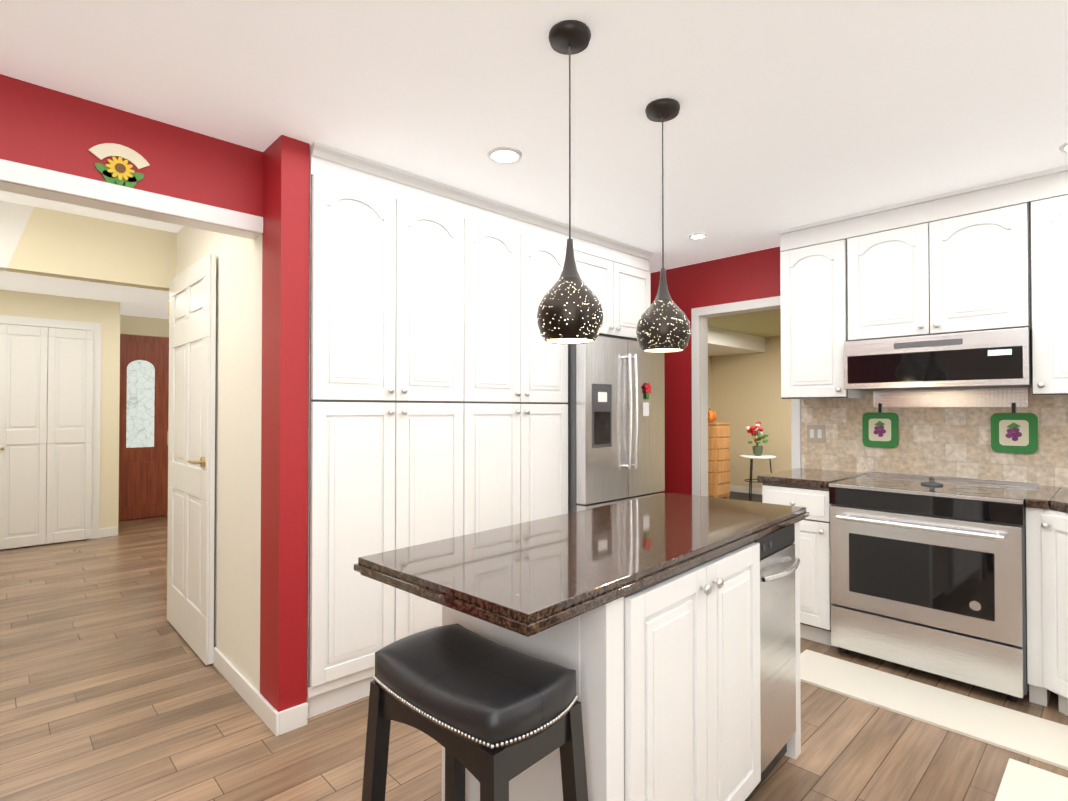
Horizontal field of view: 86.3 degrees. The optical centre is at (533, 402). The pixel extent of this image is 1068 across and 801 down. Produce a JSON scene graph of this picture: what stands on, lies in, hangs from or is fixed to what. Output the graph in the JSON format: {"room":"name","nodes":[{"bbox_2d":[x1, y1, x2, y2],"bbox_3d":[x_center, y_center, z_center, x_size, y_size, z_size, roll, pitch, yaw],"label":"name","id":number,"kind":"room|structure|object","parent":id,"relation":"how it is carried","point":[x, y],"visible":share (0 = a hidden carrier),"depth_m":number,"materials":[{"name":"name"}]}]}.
{"room":"kitchen","nodes":[
{"label":"kitchen","id":0,"kind":"room"},
{"bbox_2d":[0,289,123,549],"bbox_3d":[-4.976,0.159,5.434,1.650,2.440,0.110,1,-1,-44],"label":"wall","id":1,"kind":"structure","parent":0,"point":[115,324],"depth_m":5.88,"materials":[{"name":"beige paint"}]},
{"bbox_2d":[0,324,92,549],"bbox_3d":[-4.978,0.316,5.283,1.401,2.100,0.058,1,-1,-44],"label":"closet doors","id":2,"kind":"structure","parent":1,"relation":"in","point":[41,422],"depth_m":5.51,"materials":[{"name":"white wood"}]},
{"bbox_2d":[0,315,100,538],"bbox_3d":[-4.989,0.278,5.331,1.490,2.200,0.018,1,-1,-44],"label":"trim","id":3,"kind":"structure","parent":1,"relation":"attached to","point":[95,328],"depth_m":5.81,"materials":[{"name":"white wood"}]},
{"bbox_2d":[0,74,262,239],"bbox_3d":[-3.004,0.102,0.820,4.920,2.440,0.115,1,-1,-44],"label":"wall","id":4,"kind":"structure","parent":0,"point":[47,128],"depth_m":2.16,"materials":[{"name":"red paint"}]},
{"bbox_2d":[88,143,149,187],"bbox_3d":[-1.549,-0.876,2.132,0.188,0.180,0.016,1,-1,-44],"label":"sign","id":5,"kind":"object","parent":4,"relation":"attached to","point":[119,171],"visible":1,"depth_m":2.13,"materials":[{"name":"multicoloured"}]},
{"bbox_2d":[0,159,262,233],"bbox_3d":[-1.752,0.261,1.925,1.579,2.150,0.016,1,-1,-44],"label":"trim","id":6,"kind":"structure","parent":4,"relation":"attached to","point":[36,177],"depth_m":2.13,"materials":[{"name":"white wood"}]},
{"bbox_2d":[124,315,168,336],"bbox_3d":[-4.494,0.181,7.223,1.720,2.440,0.110,1,-1,-44],"label":"wall","id":7,"kind":"structure","parent":0,"point":[133,325],"depth_m":6.94,"materials":[{"name":"beige paint"}]},
{"bbox_2d":[118,334,169,520],"bbox_3d":[-4.590,0.294,7.011,1.050,2.210,0.062,1,-1,-44],"label":"front door","id":8,"kind":"structure","parent":7,"relation":"in","point":[143,424],"depth_m":6.87,"materials":[{"name":"brown wood"}]},
{"bbox_2d":[177,226,261,692],"bbox_3d":[-1.691,0.130,3.089,0.115,2.440,1.580,1,-1,-44],"label":"wall","id":9,"kind":"structure","parent":0,"point":[237,520],"depth_m":2.72,"materials":[{"name":"white paint"}]},
{"bbox_2d":[166,253,215,664],"bbox_3d":[-1.987,0.289,3.232,0.089,2.110,0.897,1,-1,-44],"label":"hall door","id":10,"kind":"structure","parent":9,"relation":"in","point":[191,456],"depth_m":3.13,"materials":[{"name":"white wood"}]},
{"bbox_2d":[213,647,282,735],"bbox_3d":[-1.335,1.300,2.610,0.014,0.090,0.884,1,-1,-44],"label":"baseboard","id":11,"kind":"structure","parent":9,"relation":"attached to","point":[274,720],"depth_m":2.52,"materials":[{"name":"white wood"}]},
{"bbox_2d":[0,491,1067,800],"bbox_3d":[-0.156,1.383,3.671,13.000,0.050,12.500,1,-1,-44],"label":"floor","id":12,"kind":"structure","parent":0,"point":[114,686],"depth_m":2.34,"materials":[{"name":"brown wood"}]},
{"bbox_2d":[260,135,309,711],"bbox_3d":[-1.069,0.122,2.439,0.115,2.440,0.220,1,-1,-44],"label":"column","id":13,"kind":"structure","parent":12,"relation":"on","point":[284,466],"depth_m":2.37,"materials":[{"name":"red paint"}]},
{"bbox_2d":[307,141,478,717],"bbox_3d":[-0.848,0.129,2.916,0.855,2.438,0.647,1,-1,-44],"label":"tall cabinet","id":14,"kind":"object","parent":12,"relation":"on","point":[437,386],"depth_m":2.61,"materials":[{"name":"white wood"}]},
{"bbox_2d":[362,623,587,800],"bbox_3d":[-0.139,0.950,1.274,0.498,0.757,0.318,-1,-1,43],"label":"stool","id":15,"kind":"object","parent":12,"relation":"on","point":[493,718],"visible":1,"depth_m":1.20,"materials":[{"name":"black leather"}]},
{"bbox_2d":[479,195,568,531],"bbox_3d":[-0.318,0.135,3.423,0.855,2.438,0.647,1,-1,-44],"label":"tall cabinet","id":16,"kind":"object","parent":12,"relation":"on","point":[523,377],"depth_m":3.21,"materials":[{"name":"white wood"}]},
{"bbox_2d":[566,336,664,512],"bbox_3d":[0.373,0.478,3.937,0.844,1.765,0.804,1,-1,-44],"label":"fridge","id":17,"kind":"object","parent":12,"relation":"on","point":[616,420],"visible":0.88,"depth_m":3.59,"materials":[{"name":"grey metal"}]},
{"bbox_2d":[442,536,800,800],"bbox_3d":[0.387,0.891,1.900,1.307,0.890,0.670,1,-1,-44],"label":"kitchen island","id":18,"kind":"object","parent":12,"relation":"on","point":[666,626],"depth_m":1.50,"materials":[{"name":"white wood"}]},
{"bbox_2d":[354,492,808,643],"bbox_3d":[0.301,0.460,1.826,1.614,0.121,0.710,1,-1,-44],"label":"island countertop","id":19,"kind":"structure","parent":18,"relation":"on","point":[516,583],"depth_m":1.48,"materials":[{"name":"brown stone"}]},
{"bbox_2d":[708,422,730,498],"bbox_3d":[2.550,0.852,8.287,0.447,1.125,0.450,1,-1,-44],"label":"dresser","id":20,"kind":"object","parent":12,"relation":"on","point":[718,459],"visible":0.4,"depth_m":8.06,"materials":[{"name":"brown wood"}]},
{"bbox_2d":[708,408,716,421],"bbox_3d":[2.556,0.186,8.302,0.220,0.206,0.220,1,-1,-44],"label":"pumpkin","id":21,"kind":"object","parent":20,"relation":"on","point":[712,415],"visible":0.67,"depth_m":8.22,"materials":[{"name":"orange"}]},
{"bbox_2d":[740,454,775,500],"bbox_3d":[3.166,1.082,8.058,0.480,0.661,0.480,1,-1,-44],"label":"side table","id":22,"kind":"object","parent":12,"relation":"on","point":[751,457],"visible":0.77,"depth_m":7.94,"materials":[{"name":"white wood"}]},
{"bbox_2d":[746,421,768,455],"bbox_3d":[3.149,0.509,8.050,0.261,0.484,0.285,1,-1,-44],"label":"flower pot","id":23,"kind":"object","parent":22,"relation":"on","point":[757,450],"visible":1,"depth_m":8.02,"materials":[{"name":"green"}]},
{"bbox_2d":[762,483,835,646],"bbox_3d":[1.692,0.915,3.436,0.654,0.880,0.383,1,-1,-44],"label":"base cabinet","id":24,"kind":"object","parent":12,"relation":"on","point":[815,602],"visible":0.38,"depth_m":3.17,"materials":[{"name":"white wood"}]},
{"bbox_2d":[757,468,865,488],"bbox_3d":[1.690,0.453,3.454,0.624,0.040,0.403,1,-1,-44],"label":"countertop","id":25,"kind":"structure","parent":24,"relation":"on","point":[816,478],"depth_m":3.33,"materials":[{"name":"stone"}]},
{"bbox_2d":[829,471,1038,701],"bbox_3d":[2.075,0.872,2.979,0.712,0.955,0.800,1,-1,-44],"label":"range","id":26,"kind":"object","parent":12,"relation":"on","point":[927,573],"visible":1,"depth_m":2.74,"materials":[{"name":"grey metal"}]},
{"bbox_2d":[800,649,1067,769],"bbox_3d":[1.830,1.337,2.457,0.370,0.012,1.400,1,-1,-44],"label":"area rug","id":27,"kind":"object","parent":12,"relation":"on","point":[1035,737],"visible":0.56,"depth_m":2.48,"materials":[{"name":"beige fabric"}]},
{"bbox_2d":[995,758,1067,800],"bbox_3d":[1.499,1.322,1.277,1.580,0.012,0.850,1,-1,-44],"label":"area rug","id":28,"kind":"object","parent":12,"relation":"on","point":[1021,781],"visible":1,"depth_m":1.97,"materials":[{"name":"beige fabric"}]},
{"bbox_2d":[1026,508,1067,715],"bbox_3d":[2.583,0.897,1.965,1.165,0.880,1.255,1,-1,-44],"label":"base cabinet","id":29,"kind":"object","parent":12,"relation":"on","point":[1047,589],"depth_m":2.45,"materials":[{"name":"white wood"}]},
{"bbox_2d":[1025,485,1067,512],"bbox_3d":[2.571,0.435,2.002,1.357,0.040,1.300,1,-1,-44],"label":"countertop","id":30,"kind":"structure","parent":29,"relation":"on","point":[1049,497],"depth_m":2.50,"materials":[{"name":"stone"}]},
{"bbox_2d":[0,0,1067,336],"bbox_3d":[-0.156,-1.105,3.702,13.000,0.075,12.500,1,-1,-44],"label":"ceiling","id":31,"kind":"structure","parent":0,"point":[796,112],"depth_m":2.04,"materials":[{"name":"white paint"}]},
{"bbox_2d":[0,200,176,290],"bbox_3d":[-2.868,-0.909,3.149,1.520,0.360,0.115,1,-1,-44],"label":"beam","id":32,"kind":"structure","parent":31,"relation":"attached to","point":[39,241],"depth_m":3.31,"materials":[{"name":"beige paint"}]},
{"bbox_2d":[487,146,521,163],"bbox_3d":[-0.129,-1.091,2.517,0.156,0.012,0.156,1,-1,-44],"label":"recessed light","id":33,"kind":"object","parent":31,"relation":"in","point":[505,155],"visible":0.96,"depth_m":2.51,"materials":[{"name":"white"}]},
{"bbox_2d":[537,20,602,343],"bbox_3d":[0.107,-0.644,1.703,0.198,0.924,0.198,1,-1,-44],"label":"pendant light","id":34,"kind":"object","parent":31,"relation":"hanging from","point":[570,311],"visible":1,"depth_m":1.65,"materials":[{"name":"brown metal"}]},
{"bbox_2d":[636,98,690,352],"bbox_3d":[0.479,-0.646,2.117,0.198,0.910,0.198,1,-1,-44],"label":"pendant light","id":35,"kind":"object","parent":31,"relation":"hanging from","point":[663,324],"visible":1,"depth_m":2.06,"materials":[{"name":"brown metal"}]},
{"bbox_2d":[689,233,706,239],"bbox_3d":[1.060,-1.076,3.689,0.114,0.012,0.114,1,-1,-44],"label":"recessed light","id":36,"kind":"object","parent":31,"relation":"in","point":[696,236],"visible":0.96,"depth_m":3.69,"materials":[{"name":"white"}]},
{"bbox_2d":[708,326,764,355],"bbox_3d":[1.596,-0.907,7.521,4.585,0.224,0.900,1,-1,-44],"label":"beam","id":37,"kind":"structure","parent":31,"relation":"attached to","point":[724,342],"depth_m":8.27,"materials":[{"name":"white paint"}]},
{"bbox_2d":[1059,141,1067,152],"bbox_3d":[2.319,-1.092,2.402,0.156,0.012,0.156,1,-1,-44],"label":"recessed light","id":38,"kind":"object","parent":31,"relation":"in","point":[1063,148],"visible":0.93,"depth_m":2.44,"materials":[{"name":"white"}]},
{"bbox_2d":[708,356,711,409],"bbox_3d":[1.242,0.189,7.861,4.560,2.440,0.100,1,-1,-44],"label":"wall","id":39,"kind":"structure","parent":0,"point":[709,357],"depth_m":9.39,"materials":[{"name":"beige paint"}]},
{"bbox_2d":[651,246,801,496],"bbox_3d":[2.404,0.133,3.264,0.115,2.440,8.350,1,-1,-44],"label":"wall","id":40,"kind":"structure","parent":0,"point":[745,277],"depth_m":4.42,"materials":[{"name":"red paint"}]},
{"bbox_2d":[571,226,653,340],"bbox_3d":[0.307,-0.757,4.032,0.868,0.638,0.647,1,-1,-44],"label":"upper cabinet","id":41,"kind":"object","parent":40,"relation":"attached to","point":[617,272],"depth_m":3.82,"materials":[{"name":"white wood"}]},
{"bbox_2d":[691,296,800,495],"bbox_3d":[1.505,0.316,4.107,0.016,2.095,0.815,1,-1,-44],"label":"door frame","id":42,"kind":"structure","parent":40,"relation":"attached to","point":[696,313],"depth_m":4.35,"materials":[{"name":"white wood"}]},
{"bbox_2d":[779,212,865,399],"bbox_3d":[1.824,-0.553,3.534,0.351,1.058,0.450,1,-1,-44],"label":"upper cabinet","id":43,"kind":"object","parent":40,"relation":"attached to","point":[819,261],"depth_m":3.41,"materials":[{"name":"white wood"}]},
{"bbox_2d":[801,387,1067,486],"bbox_3d":[3.345,0.014,2.190,0.012,0.850,4.495,1,-1,-44],"label":"tile backsplash","id":44,"kind":"structure","parent":40,"relation":"attached to","point":[947,441],"depth_m":3.25,"materials":[{"name":"tile"}]},
{"bbox_2d":[807,425,825,442],"bbox_3d":[1.849,0.203,3.736,0.009,0.116,0.116,1,-1,-44],"label":"light switch","id":45,"kind":"object","parent":44,"relation":"attached to","point":[816,433],"visible":1,"depth_m":3.73,"materials":[{"name":"beige plastic"}]},
{"bbox_2d":[873,388,1027,407],"bbox_3d":[2.332,-0.024,3.236,0.006,0.103,0.720,1,-1,-44],"label":"backguard","id":46,"kind":"object","parent":44,"relation":"attached to","point":[994,397],"visible":1,"depth_m":3.21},
{"bbox_2d":[862,403,898,447],"bbox_3d":[2.101,0.138,3.458,0.016,0.265,0.190,1,-1,-44],"label":"pot holder","id":47,"kind":"object","parent":46,"relation":"hanging from","point":[879,428],"visible":1,"depth_m":3.45,"materials":[{"name":"green fabric"}]},
{"bbox_2d":[991,403,1037,452],"bbox_3d":[2.533,0.132,3.007,0.016,0.265,0.190,1,-1,-44],"label":"pot holder","id":48,"kind":"object","parent":46,"relation":"hanging from","point":[1013,432],"visible":1,"depth_m":3.00,"materials":[{"name":"green fabric"}]},
{"bbox_2d":[859,173,1034,339],"bbox_3d":[2.213,-0.721,3.130,0.351,0.733,0.800,1,-1,-44],"label":"upper cabinet","id":49,"kind":"object","parent":40,"relation":"attached to","point":[989,256],"depth_m":2.95,"materials":[{"name":"white wood"}]},
{"bbox_2d":[844,327,1031,390],"bbox_3d":[2.191,-0.214,3.103,0.411,0.270,0.800,1,-1,-44],"label":"range hood","id":50,"kind":"object","parent":49,"relation":"attached to","point":[1001,358],"visible":0.9,"depth_m":2.92,"materials":[{"name":"grey metal"}]},
{"bbox_2d":[1031,165,1067,396],"bbox_3d":[2.628,-0.564,2.694,0.351,1.058,0.527,1,-1,-44],"label":"upper cabinet","id":51,"kind":"object","parent":40,"relation":"attached to","point":[1049,187],"depth_m":2.67,"materials":[{"name":"white wood"}]},
{"bbox_2d":[712,336,791,488],"bbox_3d":[4.688,0.187,7.664,0.100,2.440,5.150,1,-1,-44],"label":"wall","id":52,"kind":"structure","parent":0,"point":[744,391],"depth_m":8.91,"materials":[{"name":"beige paint"}]},
{"bbox_2d":[730,486,761,494],"bbox_3d":[4.643,1.361,7.612,0.016,0.090,4.939,1,-1,-44],"label":"baseboard","id":53,"kind":"structure","parent":52,"relation":"attached to","point":[732,488],"depth_m":8.97,"materials":[{"name":"white wood"}]}
]}

